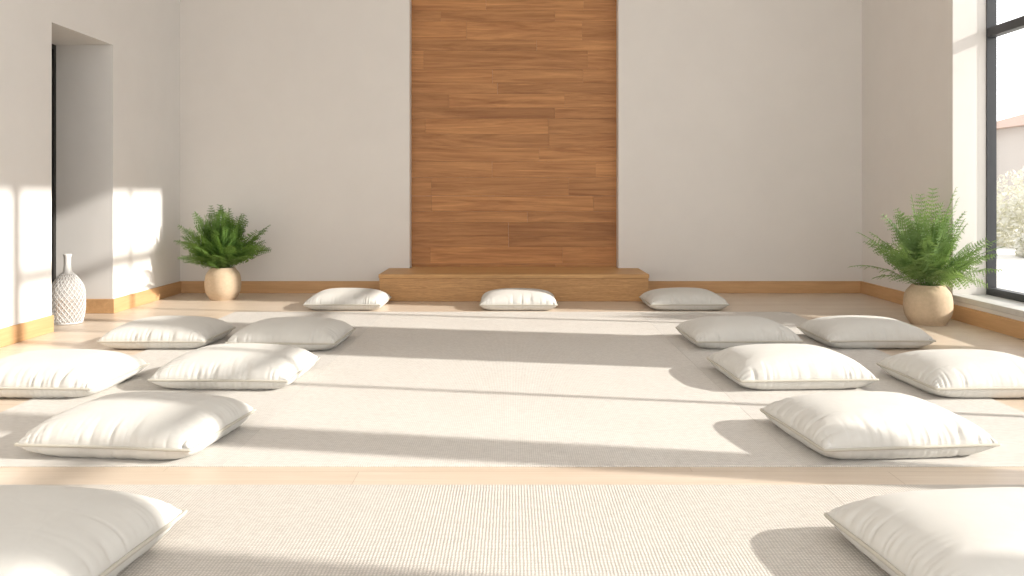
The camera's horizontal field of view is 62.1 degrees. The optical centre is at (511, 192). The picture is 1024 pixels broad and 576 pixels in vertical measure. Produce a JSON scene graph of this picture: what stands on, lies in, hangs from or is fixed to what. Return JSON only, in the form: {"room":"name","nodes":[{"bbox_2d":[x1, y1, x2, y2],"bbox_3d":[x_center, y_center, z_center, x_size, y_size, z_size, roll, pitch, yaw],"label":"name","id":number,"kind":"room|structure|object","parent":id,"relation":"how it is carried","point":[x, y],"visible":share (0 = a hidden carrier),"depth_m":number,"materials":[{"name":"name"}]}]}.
{"room":"meditation room","nodes":[
{"label":"meditation room","id":0,"kind":"room"},
{"bbox_2d":[0,0,179,328],"bbox_3d":[-3.585,-1.200,3.275,0.530,4.400,10.950,0,0,0],"label":"wall","id":1,"kind":"structure","parent":0,"point":[118,61],"depth_m":7.07,"materials":[{"name":"white paint"}]},
{"bbox_2d":[52,44,55,313],"bbox_3d":[-3.820,-0.116,6.600,0.060,2.231,0.938,0,0,0],"label":"door","id":2,"kind":"structure","parent":1,"relation":"in","point":[53,45],"depth_m":7.04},
{"bbox_2d":[0,281,180,347],"bbox_3d":[-3.543,0.940,3.150,0.483,0.120,10.700,0,0,0],"label":"baseboard","id":3,"kind":"structure","parent":1,"relation":"attached to","point":[24,331],"depth_m":7.05,"materials":[{"name":"brown wood"}]},
{"bbox_2d":[0,293,1023,484],"bbox_3d":[-0.030,1.050,3.350,7.740,0.100,11.100,0,0,0],"label":"floor","id":4,"kind":"structure","parent":0,"point":[955,334],"depth_m":3.10,"materials":[{"name":"brown wood"}]},
{"bbox_2d":[52,254,85,324],"bbox_3d":[-3.410,0.734,6.520,0.255,0.534,0.256,0,0,25],"label":"vase","id":5,"kind":"object","parent":4,"relation":"on","point":[67,269],"visible":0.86,"depth_m":6.49,"materials":[{"name":"white ceramic"}]},
{"bbox_2d":[43,485,200,507],"bbox_3d":[-1.690,0.997,1.650,1.261,0.005,2.500,0,0,0],"label":"floor mat","id":6,"kind":"object","parent":4,"relation":"on","point":[175,495],"visible":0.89,"depth_m":2.84,"materials":[{"name":"beige fabric"}]},
{"bbox_2d":[0,485,186,575],"bbox_3d":[-1.355,0.905,2.220,0.752,0.178,0.646,0,0,6],"label":"floor cushion","id":7,"kind":"object","parent":6,"relation":"on","point":[45,530],"visible":1,"depth_m":2.17,"materials":[{"name":"fabric"}]},
{"bbox_2d":[0,312,384,466],"bbox_3d":[-1.690,0.997,5.110,1.261,0.005,4.020,0,0,0],"label":"floor mat","id":8,"kind":"object","parent":4,"relation":"on","point":[17,421],"visible":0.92,"depth_m":4.00,"materials":[{"name":"beige fabric"}]},
{"bbox_2d":[0,349,148,397],"bbox_3d":[-2.360,0.908,4.380,0.723,0.171,0.622,0,0,2],"label":"floor cushion","id":9,"kind":"object","parent":8,"relation":"on","point":[51,373],"visible":1,"depth_m":4.17,"materials":[{"name":"fabric"}]},
{"bbox_2d":[14,391,255,459],"bbox_3d":[-1.485,0.911,3.430,0.702,0.165,0.603,0,0,6],"label":"floor cushion","id":10,"kind":"object","parent":8,"relation":"on","point":[141,425],"visible":1,"depth_m":3.20,"materials":[{"name":"fabric"}]},
{"bbox_2d":[96,316,235,348],"bbox_3d":[-2.280,0.911,5.660,0.694,0.164,0.597,0,0,1],"label":"floor cushion","id":11,"kind":"object","parent":8,"relation":"on","point":[155,332],"visible":1,"depth_m":5.41,"materials":[{"name":"fabric"}]},
{"bbox_2d":[147,343,319,389],"bbox_3d":[-1.460,0.908,4.550,0.723,0.171,0.622,0,0,2],"label":"floor cushion","id":12,"kind":"object","parent":8,"relation":"on","point":[228,366],"visible":1,"depth_m":4.29,"materials":[{"name":"fabric"}]},
{"bbox_2d":[225,317,354,350],"bbox_3d":[-1.440,0.910,5.600,0.702,0.166,0.603,0,0,2],"label":"floor cushion","id":13,"kind":"object","parent":8,"relation":"on","point":[307,333],"visible":0.91,"depth_m":5.36,"materials":[{"name":"fabric"}]},
{"bbox_2d":[174,204,270,300],"bbox_3d":[-2.696,0.558,7.993,0.841,0.886,0.954,0,0,0],"label":"potted fern","id":14,"kind":"object","parent":4,"relation":"on","point":[219,245],"visible":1,"depth_m":7.88,"materials":[{"name":"green plant"}]},
{"bbox_2d":[204,266,240,300],"bbox_3d":[-2.720,0.850,8.000,0.330,0.302,0.330,0,0,0],"label":"pot","id":15,"kind":"object","parent":14,"relation":"attached to","point":[223,283],"depth_m":7.88,"materials":[{"name":"ceramic"}]},
{"bbox_2d":[303,288,390,309],"bbox_3d":[-1.435,0.920,7.470,0.673,0.159,0.578,0,0,1],"label":"floor cushion","id":16,"kind":"object","parent":4,"relation":"on","point":[333,298],"visible":1,"depth_m":7.22,"materials":[{"name":"fabric"}]},
{"bbox_2d":[116,485,889,575],"bbox_3d":[0.000,0.997,1.650,2.117,0.005,2.500,0,0,0],"label":"floor mat","id":17,"kind":"object","parent":4,"relation":"on","point":[225,530],"visible":1,"depth_m":2.48,"materials":[{"name":"beige fabric"}]},
{"bbox_2d":[222,312,801,466],"bbox_3d":[0.000,0.997,5.110,2.117,0.005,4.020,0,0,0],"label":"floor mat","id":18,"kind":"object","parent":4,"relation":"on","point":[414,389],"visible":1,"depth_m":4.04,"materials":[{"name":"beige fabric"}]},
{"bbox_2d":[379,267,648,300],"bbox_3d":[0.018,0.875,8.245,2.495,0.250,0.830,0,0,0],"label":"platform","id":19,"kind":"object","parent":4,"relation":"on","point":[414,283],"visible":0.87,"depth_m":7.84,"materials":[{"name":"brown wood"}]},
{"bbox_2d":[479,288,557,310],"bbox_3d":[0.055,0.921,7.460,0.666,0.157,0.572,0,0,0],"label":"floor cushion","id":20,"kind":"object","parent":4,"relation":"on","point":[504,299],"visible":1,"depth_m":7.21,"materials":[{"name":"fabric"}]},
{"bbox_2d":[639,287,728,310],"bbox_3d":[1.500,0.919,7.470,0.680,0.161,0.585,0,0,-1],"label":"floor cushion","id":21,"kind":"object","parent":4,"relation":"on","point":[676,298],"visible":1,"depth_m":7.22,"materials":[{"name":"fabric"}]},
{"bbox_2d":[639,312,1023,466],"bbox_3d":[1.690,0.997,5.110,1.261,0.005,4.020,0,0,0],"label":"floor mat","id":22,"kind":"object","parent":4,"relation":"on","point":[1004,423],"visible":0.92,"depth_m":4.04,"materials":[{"name":"beige fabric"}]},
{"bbox_2d":[675,316,803,348],"bbox_3d":[1.495,0.912,5.660,0.694,0.164,0.597,0,0,-2],"label":"floor cushion","id":23,"kind":"object","parent":22,"relation":"on","point":[709,332],"visible":0.93,"depth_m":5.42,"materials":[{"name":"fabric"}]},
{"bbox_2d":[707,344,878,389],"bbox_3d":[1.475,0.909,4.550,0.716,0.169,0.615,0,0,-3],"label":"floor cushion","id":24,"kind":"object","parent":22,"relation":"on","point":[754,366],"visible":1,"depth_m":4.30,"materials":[{"name":"fabric"}]},
{"bbox_2d":[797,315,935,348],"bbox_3d":[2.345,0.912,5.680,0.694,0.164,0.597,0,0,-1],"label":"floor cushion","id":25,"kind":"object","parent":22,"relation":"on","point":[841,331],"visible":1,"depth_m":5.43,"materials":[{"name":"fabric"}]},
{"bbox_2d":[760,391,1000,459],"bbox_3d":[1.450,0.911,3.430,0.702,0.166,0.603,0,0,-6],"label":"floor cushion","id":26,"kind":"object","parent":22,"relation":"on","point":[850,425],"visible":1,"depth_m":3.20,"materials":[{"name":"fabric"}]},
{"bbox_2d":[876,349,1023,397],"bbox_3d":[2.370,0.908,4.380,0.723,0.171,0.622,0,0,-2],"label":"floor cushion","id":27,"kind":"object","parent":22,"relation":"on","point":[952,373],"visible":1,"depth_m":4.17,"materials":[{"name":"fabric"}]},
{"bbox_2d":[823,485,1023,504],"bbox_3d":[1.690,0.997,1.650,1.261,0.005,2.500,0,0,0],"label":"floor mat","id":28,"kind":"object","parent":4,"relation":"on","point":[846,494],"visible":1,"depth_m":2.86,"materials":[{"name":"beige fabric"}]},
{"bbox_2d":[824,487,1023,575],"bbox_3d":[1.310,0.904,2.200,0.752,0.178,0.646,0,0,-6],"label":"floor cushion","id":29,"kind":"object","parent":28,"relation":"on","point":[960,531],"visible":1,"depth_m":2.15,"materials":[{"name":"fabric"}]},
{"bbox_2d":[850,187,1005,325],"bbox_3d":[3.141,0.476,6.518,0.953,1.050,1.057,0,0,-44],"label":"potted fern","id":30,"kind":"object","parent":4,"relation":"on","point":[923,253],"visible":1,"depth_m":6.38,"materials":[{"name":"green plant"}]},
{"bbox_2d":[903,283,952,325],"bbox_3d":[3.180,0.850,6.500,0.348,0.302,0.348,0,0,0],"label":"pot","id":31,"kind":"object","parent":30,"relation":"attached to","point":[924,304],"depth_m":6.37,"materials":[{"name":"ceramic"}]},
{"bbox_2d":[180,0,861,280],"bbox_3d":[0.090,-1.200,8.675,6.820,4.400,0.350,0,0,0],"label":"wall","id":32,"kind":"structure","parent":0,"point":[739,122],"depth_m":8.50,"materials":[{"name":"paint"}]},
{"bbox_2d":[411,0,615,267],"bbox_3d":[0.020,-1.200,8.676,2.089,4.399,0.031,0,0,0],"label":"wood wall panel","id":33,"kind":"object","parent":32,"relation":"attached to","point":[513,102],"visible":0.9,"depth_m":8.66,"materials":[{"name":"brown wood"}]},
{"bbox_2d":[181,281,860,292],"bbox_3d":[0.090,0.940,8.491,6.784,0.120,0.018,0,0,0],"label":"baseboard","id":34,"kind":"structure","parent":32,"relation":"attached to","point":[186,286],"depth_m":8.48,"materials":[{"name":"brown wood"}]},
{"bbox_2d":[862,0,1023,321],"bbox_3d":[3.670,-1.200,3.325,0.340,4.400,11.050,0,0,0],"label":"wall","id":35,"kind":"structure","parent":0,"point":[924,61],"depth_m":7.25,"materials":[{"name":"paint"}]},
{"bbox_2d":[861,281,1023,339],"bbox_3d":[3.491,0.940,3.150,0.018,0.120,10.700,0,0,0],"label":"baseboard","id":36,"kind":"structure","parent":35,"relation":"attached to","point":[1000,324],"depth_m":6.43,"materials":[{"name":"brown wood"}]},
{"bbox_2d":[952,294,1023,317],"bbox_3d":[3.632,0.828,6.045,0.295,0.045,1.406,0,0,0],"label":"window sill","id":37,"kind":"structure","parent":35,"relation":"attached to","point":[999,304],"depth_m":6.31,"materials":[{"name":"stone"}]},
{"bbox_2d":[986,0,1023,301],"bbox_3d":[3.803,-1.105,6.045,0.075,3.910,1.410,0,0,0],"label":"window","id":38,"kind":"structure","parent":35,"relation":"in","point":[993,30],"depth_m":6.74,"materials":[{"name":"metal"}]},
{"label":"outside","id":39,"kind":"structure","parent":0,"visible":0},
{"bbox_2d":[997,228,1023,292],"bbox_3d":[42.070,1.185,35.000,75.860,0.130,110.000,0,0,0],"label":"ground","id":40,"kind":"structure","parent":39,"point":[1011,277],"depth_m":12.44,"materials":[{"name":"white"}]},
{"bbox_2d":[997,114,1023,221],"bbox_3d":[23.000,-1.130,33.000,8.800,4.500,6.800,0,0,0],"label":"house","id":41,"kind":"structure","parent":40,"relation":"on","point":[1010,131],"depth_m":32.47,"materials":[{"name":"paint"}]},
{"bbox_2d":[997,190,1023,247],"bbox_3d":[11.202,0.489,17.600,2.379,1.322,2.383,0,0,0],"label":"bush","id":42,"kind":"object","parent":40,"relation":"on","point":[1007,225],"visible":0.9,"depth_m":17.68,"materials":[{"name":"green plant"}]},
{"bbox_2d":[997,166,1023,233],"bbox_3d":[14.412,0.123,22.607,3.765,2.047,3.777,0,0,0],"label":"bush","id":43,"kind":"object","parent":40,"relation":"on","point":[1020,188],"visible":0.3,"depth_m":22.83,"materials":[{"name":"green plant"}]},
{"bbox_2d":[1014,231,1023,256],"bbox_3d":[9.503,0.789,14.597,1.591,0.721,1.571,0,0,0],"label":"bush","id":44,"kind":"object","parent":40,"relation":"on","point":[1019,242],"visible":1,"depth_m":14.80,"materials":[{"name":"green plant"}]}
]}

